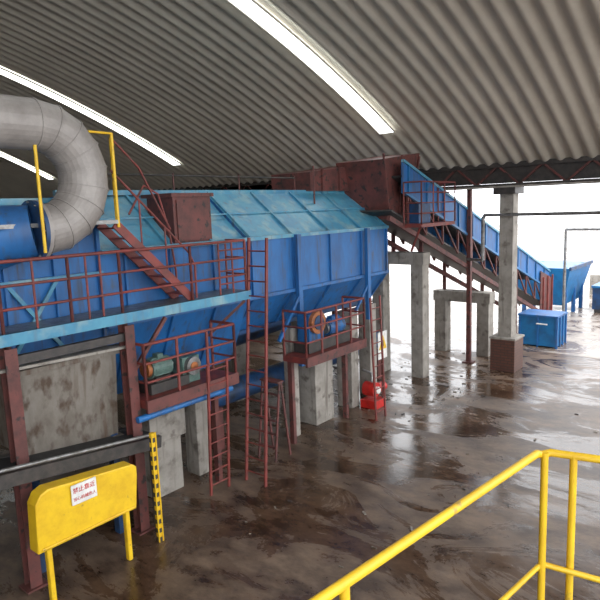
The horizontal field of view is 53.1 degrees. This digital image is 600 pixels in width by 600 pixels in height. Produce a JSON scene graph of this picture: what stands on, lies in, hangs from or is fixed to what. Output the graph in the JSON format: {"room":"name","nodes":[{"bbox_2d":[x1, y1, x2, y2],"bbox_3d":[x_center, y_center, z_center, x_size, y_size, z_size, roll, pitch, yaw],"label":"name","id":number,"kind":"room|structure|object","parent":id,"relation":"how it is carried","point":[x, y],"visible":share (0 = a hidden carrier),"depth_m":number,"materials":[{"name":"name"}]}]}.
{"room":"waste facility","nodes":[
{"label":"waste facility","id":0,"kind":"room"},
{"bbox_2d":[118,185,281,335],"bbox_3d":[-13.559,-2.813,36.164,33.000,6.600,0.200,5,11,39],"label":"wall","id":1,"kind":"structure","parent":0,"point":[277,333],"depth_m":26.33,"materials":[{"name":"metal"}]},
{"bbox_2d":[0,330,599,599],"bbox_3d":[-11.036,5.076,6.846,75.000,0.300,49.000,5,11,39],"label":"floor","id":2,"kind":"structure","parent":0,"point":[294,550],"depth_m":11.24,"materials":[{"name":"concrete"}]},
{"bbox_2d":[0,345,123,572],"bbox_3d":[-4.017,2.505,10.055,1.240,3.300,1.800,5,11,39],"label":"concrete wall","id":3,"kind":"structure","parent":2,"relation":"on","point":[73,401],"depth_m":9.54,"materials":[{"name":"grey concrete"}]},
{"bbox_2d":[0,427,161,531],"bbox_3d":[-3.885,3.161,9.210,0.900,2.250,3.822,5,11,39],"label":"conveyor","id":4,"kind":"object","parent":2,"relation":"on","point":[42,465],"visible":0.8,"depth_m":9.18,"materials":[{"name":"metal"}]},
{"bbox_2d":[27,461,136,599],"bbox_3d":[-3.194,3.415,9.069,0.280,1.740,1.689,5,11,39],"label":"guard","id":5,"kind":"object","parent":2,"relation":"on","point":[53,520],"visible":1,"depth_m":8.77,"materials":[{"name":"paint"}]},
{"bbox_2d":[70,476,96,505],"bbox_3d":[-3.170,2.806,8.812,0.022,0.300,0.400,5,11,39],"label":"warning sign","id":6,"kind":"object","parent":5,"relation":"attached to","point":[82,491],"visible":1,"depth_m":8.80,"materials":[{"name":"white plastic"}]},
{"bbox_2d":[0,239,250,594],"bbox_3d":[-3.625,1.727,9.633,0.729,4.937,7.627,5,11,39],"label":"platform","id":7,"kind":"object","parent":2,"relation":"on","point":[11,362],"visible":0.99,"depth_m":9.50,"materials":[{"name":"metal"}]},
{"bbox_2d":[0,169,197,299],"bbox_3d":[-3.465,-0.889,9.642,0.650,2.358,4.120,5,11,39],"label":"staircase","id":8,"kind":"structure","parent":7,"relation":"on","point":[126,235],"depth_m":10.46,"materials":[{"name":"red metal"}]},
{"bbox_2d":[33,130,170,252],"bbox_3d":[-3.312,-1.716,9.358,0.402,1.800,3.783,2,10,25],"label":"guard railing","id":9,"kind":"object","parent":8,"relation":"on","point":[112,142],"visible":0.99,"depth_m":9.58,"materials":[{"name":"yellow metal"}]},
{"bbox_2d":[149,432,163,542],"bbox_3d":[-2.407,3.141,10.052,0.087,1.931,0.108,5,11,39],"label":"post","id":10,"kind":"object","parent":2,"relation":"on","point":[152,435],"visible":1,"depth_m":10.03,"materials":[{"name":"metal"}]},
{"bbox_2d":[141,408,185,497],"bbox_3d":[-2.840,2.789,11.952,0.760,2.080,0.860,5,11,39],"label":"concrete pier","id":11,"kind":"object","parent":2,"relation":"on","point":[170,426],"visible":0.28,"depth_m":11.78,"materials":[{"name":"grey concrete"}]},
{"bbox_2d":[120,320,238,481],"bbox_3d":[-2.187,2.229,11.226,0.750,3.358,2.280,5,11,39],"label":"platform","id":12,"kind":"object","parent":2,"relation":"on","point":[159,404],"visible":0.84,"depth_m":11.01,"materials":[{"name":"red paint"}]},
{"bbox_2d":[139,352,200,394],"bbox_3d":[-2.382,1.244,10.991,0.510,0.670,1.150,5,11,39],"label":"motor","id":13,"kind":"object","parent":12,"relation":"on","point":[167,367],"visible":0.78,"depth_m":10.76,"materials":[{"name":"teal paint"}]},
{"bbox_2d":[184,400,208,475],"bbox_3d":[-2.190,2.646,12.732,0.400,2.080,0.350,5,11,39],"label":"concrete pier","id":14,"kind":"object","parent":2,"relation":"on","point":[196,420],"visible":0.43,"depth_m":12.62,"materials":[{"name":"grey concrete"}]},
{"bbox_2d":[206,360,230,495],"bbox_3d":[-1.566,2.486,11.578,0.335,2.707,0.680,5,11,39],"label":"ladder","id":15,"kind":"object","parent":2,"relation":"on","point":[209,414],"visible":1,"depth_m":11.54,"materials":[{"name":"brown metal"}]},
{"bbox_2d":[224,343,249,401],"bbox_3d":[-1.878,1.885,17.624,0.500,2.080,0.500,5,11,39],"label":"concrete pier","id":16,"kind":"object","parent":2,"relation":"on","point":[241,349],"visible":0.26,"depth_m":17.43,"materials":[{"name":"grey concrete"}]},
{"bbox_2d":[245,238,267,486],"bbox_3d":[-0.856,1.252,12.028,0.615,4.956,0.520,5,11,39],"label":"ladder","id":17,"kind":"object","parent":2,"relation":"on","point":[248,310],"visible":1,"depth_m":12.01,"materials":[{"name":"red metal"}]},
{"bbox_2d":[258,377,291,462],"bbox_3d":[-0.600,2.637,13.410,0.540,1.783,0.550,5,11,39],"label":"step ladder","id":18,"kind":"object","parent":2,"relation":"on","point":[271,380],"visible":0.9,"depth_m":13.29,"materials":[{"name":"brown metal"}]},
{"bbox_2d":[284,327,300,436],"bbox_3d":[-0.200,1.988,14.502,0.250,2.700,0.250,5,11,39],"label":"concrete pier","id":19,"kind":"object","parent":2,"relation":"on","point":[291,333],"visible":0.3,"depth_m":14.44,"materials":[{"name":"grey concrete"}]},
{"bbox_2d":[210,332,380,449],"bbox_3d":[0.047,2.272,16.616,0.600,1.480,7.700,5,11,39],"label":"conveyor","id":20,"kind":"object","parent":2,"relation":"on","point":[276,371],"visible":0.1,"depth_m":14.74,"materials":[{"name":"blue metal"}]},
{"bbox_2d":[291,317,333,425],"bbox_3d":[0.330,1.810,15.605,0.750,2.680,0.750,5,11,39],"label":"concrete pier","id":21,"kind":"object","parent":2,"relation":"on","point":[316,399],"visible":0.43,"depth_m":15.38,"materials":[{"name":"grey concrete"}]},
{"bbox_2d":[282,296,366,443],"bbox_3d":[0.659,1.667,14.647,0.750,3.228,2.410,5,11,39],"label":"platform","id":22,"kind":"object","parent":2,"relation":"on","point":[310,360],"visible":0.96,"depth_m":14.11,"materials":[{"name":"red paint"}]},
{"bbox_2d":[294,311,349,353],"bbox_3d":[0.584,0.645,14.555,0.510,0.960,1.700,5,11,39],"label":"motor","id":23,"kind":"object","parent":22,"relation":"on","point":[313,318],"visible":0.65,"depth_m":14.09,"materials":[{"name":"blue paint"}]},
{"bbox_2d":[337,310,358,407],"bbox_3d":[1.314,1.623,16.591,0.500,2.680,0.350,5,11,39],"label":"concrete pier","id":24,"kind":"object","parent":2,"relation":"on","point":[353,366],"visible":0.44,"depth_m":16.48,"materials":[{"name":"grey concrete"}]},
{"bbox_2d":[332,298,372,314],"bbox_3d":[1.354,0.212,20.605,2.220,4.250,2.320,5,11,39],"label":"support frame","id":25,"kind":"object","parent":2,"relation":"on","point":[347,308],"visible":0.02,"depth_m":19.51,"materials":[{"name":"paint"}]},
{"bbox_2d":[358,302,376,393],"bbox_3d":[1.990,1.428,17.635,0.400,2.700,0.350,5,11,39],"label":"concrete pier","id":26,"kind":"object","parent":2,"relation":"on","point":[365,354],"visible":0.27,"depth_m":17.49,"materials":[{"name":"grey concrete"}]},
{"bbox_2d":[0,190,388,393],"bbox_3d":[-3.501,-0.237,13.525,4.680,4.329,13.800,5,11,39],"label":"housing","id":27,"kind":"object","parent":26,"relation":"on","point":[320,253],"visible":0.6,"depth_m":12.84,"materials":[{"name":"blue paint"}]},
{"bbox_2d":[0,94,108,269],"bbox_3d":[-5.662,-1.325,7.210,1.494,2.617,7.157,5,11,39],"label":"duct","id":28,"kind":"object","parent":27,"relation":"attached to","point":[79,200],"visible":0.91,"depth_m":8.78,"materials":[{"name":"grey metal"}]},
{"bbox_2d":[107,166,314,203],"bbox_3d":[-1.785,-2.649,13.759,0.539,1.000,6.245,5,11,39],"label":"handrail","id":29,"kind":"object","parent":27,"relation":"on","point":[172,174],"visible":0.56,"depth_m":14.09,"materials":[{"name":"red metal"}]},
{"bbox_2d":[360,369,386,409],"bbox_3d":[2.087,2.405,16.716,0.557,1.040,0.800,5,11,39],"label":"pump","id":30,"kind":"object","parent":2,"relation":"on","point":[367,387],"visible":0.79,"depth_m":16.48,"materials":[{"name":"paint"}]},
{"bbox_2d":[369,295,386,420],"bbox_3d":[2.013,1.502,15.493,0.185,3.202,0.550,5,11,39],"label":"access ladder","id":31,"kind":"object","parent":2,"relation":"on","point":[370,303],"visible":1,"depth_m":15.47,"materials":[{"name":"red metal"}]},
{"bbox_2d":[377,330,386,396],"bbox_3d":[2.275,1.895,16.498,0.060,2.100,0.450,5,11,39],"label":"sign","id":32,"kind":"object","parent":2,"relation":"on","point":[385,331],"visible":0.66,"depth_m":16.44,"materials":[{"name":"white metal"}]},
{"bbox_2d":[372,251,429,377],"bbox_3d":[3.260,0.435,19.517,1.930,4.000,0.460,5,11,39],"label":"frame","id":33,"kind":"object","parent":2,"relation":"on","point":[419,262],"visible":0.65,"depth_m":19.01,"materials":[{"name":"grey concrete"}]},
{"bbox_2d":[245,352,597,582],"bbox_3d":[3.430,3.099,15.223,7.521,0.024,14.382,5,11,39],"label":"debris","id":34,"kind":"object","parent":2,"relation":"on","point":[363,512],"visible":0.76,"depth_m":15.90,"materials":[{"name":"concrete"}]},
{"bbox_2d":[309,449,599,599],"bbox_3d":[0.752,3.275,0.973,3.622,4.181,5.523,5,11,39],"label":"safety railing","id":35,"kind":"object","parent":2,"relation":"on","point":[341,587],"visible":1,"depth_m":3.13,"materials":[{"name":"metal"}]},
{"bbox_2d":[433,288,494,356],"bbox_3d":[6.011,0.801,22.090,2.180,2.300,0.490,5,11,39],"label":"frame","id":36,"kind":"object","parent":2,"relation":"on","point":[485,300],"visible":0.97,"depth_m":21.74,"materials":[{"name":"grey concrete"}]},
{"bbox_2d":[462,189,474,363],"bbox_3d":[5.753,-0.763,20.401,0.340,5.920,0.340,5,11,39],"label":"steel post","id":37,"kind":"object","parent":2,"relation":"on","point":[468,360],"visible":0.89,"depth_m":20.38,"materials":[{"name":"brown metal"}]},
{"bbox_2d":[489,187,524,372],"bbox_3d":[6.729,-0.652,19.437,0.860,5.920,0.880,5,11,39],"label":"concrete column","id":38,"kind":"structure","parent":2,"relation":"on","point":[506,346],"depth_m":19.31,"materials":[{"name":"grey concrete"}]},
{"bbox_2d":[466,211,599,261],"bbox_3d":[9.942,-1.687,16.349,11.517,1.567,0.347,5,11,39],"label":"pipe","id":39,"kind":"object","parent":38,"relation":"attached to","point":[482,259],"visible":1,"depth_m":18.72,"materials":[{"name":"metal"}]},
{"bbox_3d":[13.387,-0.062,13.994,0.860,5.920,0.880,5,11,39],"label":"concrete column","id":40,"kind":"structure","parent":2,"relation":"on","visible":0},
{"bbox_2d":[110,155,599,195],"bbox_3d":[-6.204,-5.054,29.239,53.239,0.790,0.620,5,11,39],"label":"roof truss","id":41,"kind":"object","parent":40,"relation":"on","point":[523,173],"depth_m":18.85,"materials":[{"name":"metal"}]},
{"bbox_2d":[0,0,599,198],"bbox_3d":[-20.589,-5.113,11.624,53.185,5.924,45.400,5,11,39],"label":"ceiling","id":42,"kind":"structure","parent":0,"point":[461,83],"depth_m":16.91,"materials":[{"name":"metal"}]},
{"bbox_2d":[0,152,54,179],"bbox_3d":[-18.077,-7.739,26.935,0.612,4.424,14.217,5,11,39],"label":"skylight","id":43,"kind":"object","parent":42,"relation":"attached to","point":[2,155],"visible":0.91,"depth_m":31.43,"materials":[{"name":"white plastic"}]},
{"bbox_2d":[0,67,181,165],"bbox_3d":[-9.890,-7.014,20.242,0.612,4.424,14.217,5,11,39],"label":"skylight","id":44,"kind":"object","parent":42,"relation":"attached to","point":[10,75],"visible":1,"depth_m":22.56,"materials":[{"name":"white plastic"}]},
{"bbox_2d":[226,0,395,133],"bbox_3d":[-1.717,-6.347,13.288,0.612,4.229,13.817,5,11,39],"label":"skylight","id":45,"kind":"object","parent":42,"relation":"attached to","point":[251,9],"visible":1,"depth_m":15.75,"materials":[{"name":"white plastic"}]},
{"label":"outside","id":46,"kind":"structure","parent":0,"visible":0},
{"bbox_2d":[324,223,599,358],"bbox_3d":[28.392,-7.781,81.402,180.000,0.290,118.000,5,11,39],"label":"ground","id":47,"kind":"structure","parent":46,"point":[541,241],"depth_m":38.01,"materials":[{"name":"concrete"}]},
{"bbox_2d":[359,159,552,333],"bbox_3d":[6.649,-1.491,22.251,2.090,6.733,14.342,5,11,39],"label":"conveyor","id":48,"kind":"object","parent":47,"relation":"on","point":[435,222],"visible":0.8,"depth_m":19.77,"materials":[{"name":"blue metal"}]},
{"bbox_2d":[271,153,420,218],"bbox_3d":[1.533,-3.348,17.698,2.760,1.950,4.000,5,11,39],"label":"chute","id":49,"kind":"object","parent":48,"relation":"attached to","point":[369,182],"visible":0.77,"depth_m":17.01,"materials":[{"name":"red paint"}]},
{"bbox_2d":[518,309,567,348],"bbox_3d":[9.278,1.090,22.989,1.470,1.220,1.290,5,11,39],"label":"bin","id":50,"kind":"object","parent":47,"relation":"on","point":[548,328],"visible":0.98,"depth_m":22.61,"materials":[{"name":"paint"}]},
{"bbox_2d":[518,260,592,311],"bbox_3d":[12.624,-0.680,29.979,2.750,2.360,3.800,5,11,39],"label":"hopper","id":51,"kind":"object","parent":47,"relation":"on","point":[576,271],"visible":0.55,"depth_m":28.94,"materials":[{"name":"blue paint"}]},
{"bbox_2d":[562,228,599,310],"bbox_3d":[16.854,-0.306,20.078,15.360,4.310,0.120,5,11,39],"label":"pipe","id":52,"kind":"object","parent":47,"relation":"on","point":[566,229],"visible":0.71,"depth_m":24.68,"materials":[{"name":"metal"}]},
{"bbox_2d":[589,274,599,293],"bbox_3d":[28.015,0.069,25.568,29.000,1.100,0.400,5,11,39],"label":"wall","id":53,"kind":"structure","parent":47,"relation":"on","point":[594,278],"depth_m":34.43,"materials":[{"name":"concrete"}]},
{"bbox_2d":[591,282,599,312],"bbox_3d":[15.654,-0.203,29.644,1.620,1.300,3.100,5,11,39],"label":"bin","id":54,"kind":"object","parent":47,"relation":"on","point":[596,287],"visible":1,"depth_m":28.88,"materials":[{"name":"blue paint"}]}
]}

